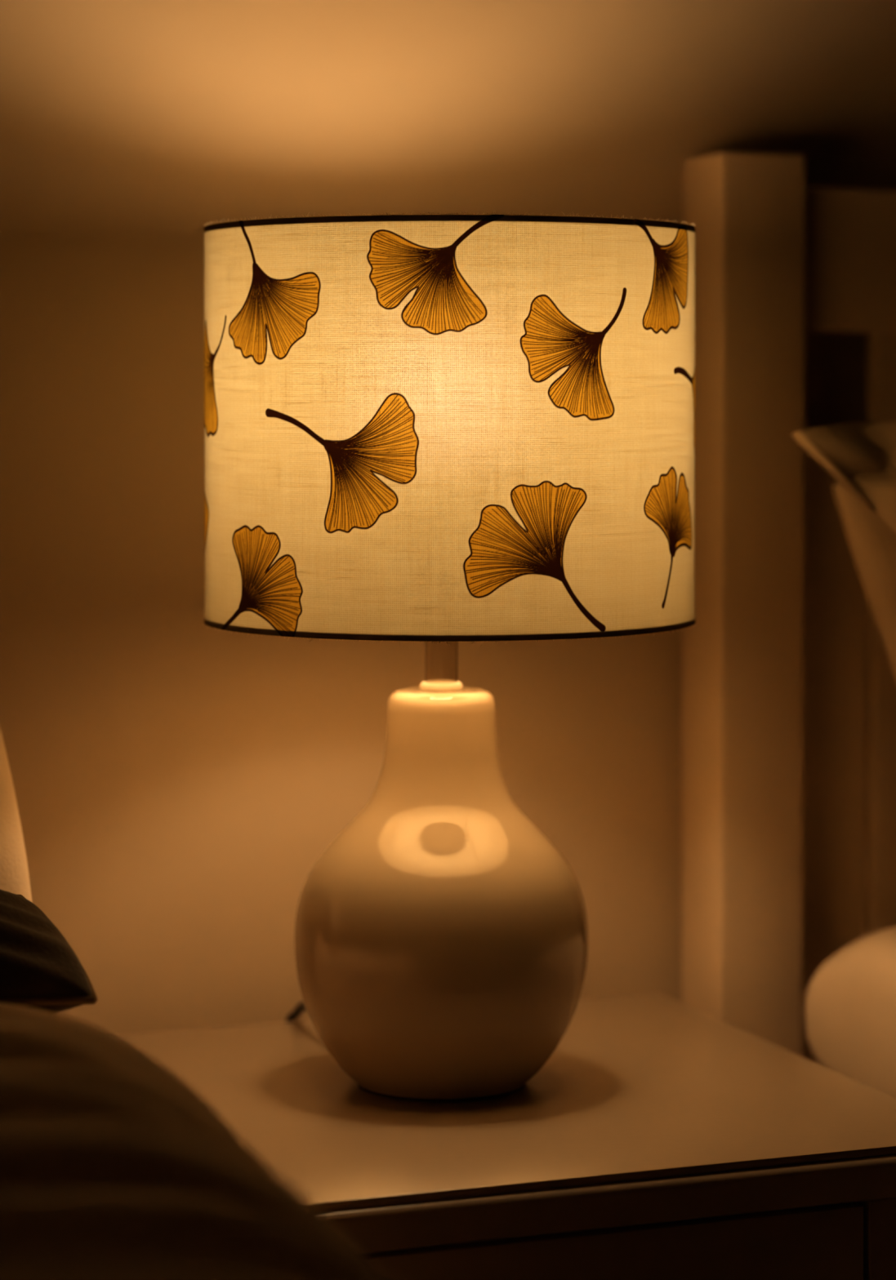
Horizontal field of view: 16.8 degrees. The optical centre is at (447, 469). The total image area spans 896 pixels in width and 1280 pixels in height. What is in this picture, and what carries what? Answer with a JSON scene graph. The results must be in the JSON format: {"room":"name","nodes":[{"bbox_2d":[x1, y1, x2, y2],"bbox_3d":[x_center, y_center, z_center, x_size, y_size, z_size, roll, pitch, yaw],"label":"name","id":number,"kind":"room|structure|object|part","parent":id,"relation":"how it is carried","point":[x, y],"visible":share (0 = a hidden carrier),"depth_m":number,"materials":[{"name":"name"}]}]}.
{"room":"bedroom","nodes":[
{"label":"bedroom","id":0,"kind":"room"},
{"bbox_2d":[0,0,895,1035],"bbox_3d":[-0.015,-0.230,2.169,4.520,2.520,0.080,-1,2,-20],"label":"wall","id":1,"kind":"structure","parent":0,"point":[180,784],"depth_m":2.09,"materials":[{"name":"paint"}]},
{"bbox_3d":[0.570,1.041,0.638,4.400,0.060,3.258,-1,2,-20],"label":"floor","id":2,"kind":"structure","parent":0,"visible":0},
{"bbox_2d":[0,1003,391,1279],"bbox_3d":[-0.552,0.636,0.733,1.370,0.731,2.140,-1,2,-20],"label":"bedspread","id":3,"kind":"object","parent":2,"relation":"on","point":[113,1166],"visible":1,"depth_m":1.19,"materials":[{"name":"brown fabric"}]},
{"bbox_2d":[0,729,31,902],"bbox_3d":[-0.508,0.184,1.764,0.521,0.208,0.164,-1,2,-20],"label":"pillow","id":4,"kind":"object","parent":3,"relation":"on","point":[14,871],"visible":0.54,"depth_m":1.82,"materials":[{"name":"white fabric"}]},
{"bbox_2d":[0,889,97,1013],"bbox_3d":[-0.381,0.251,1.581,0.384,0.091,0.104,-1,2,-20],"label":"cushion","id":5,"kind":"object","parent":3,"relation":"on","point":[39,969],"visible":0.98,"depth_m":1.60,"materials":[{"name":"fabric"}]},
{"bbox_2d":[115,993,895,1279],"bbox_3d":[0.017,0.678,1.867,0.463,0.600,0.448,-1,2,-20],"label":"nightstand","id":6,"kind":"object","parent":2,"relation":"on","point":[661,1137],"visible":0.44,"depth_m":1.71,"materials":[{"name":"white paint"}]},
{"bbox_2d":[203,210,695,1102],"bbox_3d":[-0.018,0.404,1.877,0.341,1.109,0.302,1,2,19],"label":"table lamp","id":7,"kind":"object","parent":6,"relation":"on","point":[440,431],"visible":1,"depth_m":1.75,"materials":[{"name":"fabric"}]},
{"bbox_3d":[-0.080,0.654,2.001,0.025,0.601,0.183,-1,2,-28],"label":"power cord","id":8,"kind":"part","parent":7,"relation":"part of","materials":[{"name":"black plastic"}]},
{"bbox_3d":[-0.004,0.100,1.863,0.020,0.060,0.020,-1,2,-20],"label":"stem","id":9,"kind":"part","parent":7,"relation":"part of","materials":[{"name":"clear plastic"}]},
{"bbox_3d":[0.001,-0.027,1.860,0.301,0.241,0.301,-1,2,-20],"label":"lamp shade","id":10,"kind":"part","parent":7,"relation":"part of","materials":[{"name":"fabric"}]},
{"bbox_3d":[0.089,0.400,1.667,0.463,0.023,0.036,-1,2,-20],"label":"moulding","id":11,"kind":"part","parent":6,"relation":"part of","materials":[{"name":"white paint"}]},
{"bbox_3d":[0.090,0.519,1.666,0.299,0.208,0.021,-1,2,-20],"label":"drawer","id":12,"kind":"part","parent":6,"relation":"part of","materials":[{"name":"white paint"}]},
{"bbox_2d":[681,151,895,1064],"bbox_3d":[1.006,0.393,1.417,1.026,1.194,2.042,-1,2,-20],"label":"bed","id":13,"kind":"object","parent":2,"relation":"on","point":[788,678],"visible":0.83,"depth_m":2.15,"materials":[{"name":"white paint"}]},
{"bbox_3d":[0.211,0.373,2.174,0.067,1.194,0.067,-1,2,-20],"label":"post","id":14,"kind":"part","parent":13,"relation":"part of","materials":[{"name":"white paint"}]},
{"bbox_3d":[0.655,0.245,2.352,0.893,0.530,0.006,-1,2,-20],"label":"headboard panel","id":15,"kind":"part","parent":13,"relation":"part of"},
{"bbox_3d":[0.659,-0.154,2.330,0.893,0.103,0.028,-1,2,-20],"label":"headboard rail","id":16,"kind":"part","parent":13,"relation":"part of","materials":[{"name":"white paint"}]},
{"bbox_3d":[1.008,0.617,1.419,0.940,0.222,1.897,-1,2,-20],"label":"mattress","id":17,"kind":"object","parent":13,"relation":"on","visible":0},
{"bbox_2d":[804,926,895,1098],"bbox_3d":[0.645,0.382,2.023,0.678,0.218,0.460,-1,2,-20],"label":"pillow","id":18,"kind":"object","parent":17,"relation":"on","point":[850,1004],"visible":0.75,"depth_m":2.05,"materials":[{"name":"white fabric"}]},
{"bbox_2d":[790,419,895,531],"bbox_3d":[0.542,0.114,2.054,0.646,0.302,0.132,0,2,-15],"label":"pillow","id":19,"kind":"object","parent":18,"relation":"on","point":[860,456],"visible":1,"depth_m":1.99,"materials":[{"name":"white fabric"}]},
{"bbox_2d":[832,483,895,676],"bbox_3d":[0.599,0.070,2.203,0.690,0.463,0.108,-1,2,-20],"label":"pillow","id":20,"kind":"object","parent":18,"relation":"on","point":[871,540],"visible":0.73,"depth_m":2.09,"materials":[{"name":"white fabric"}]}
]}

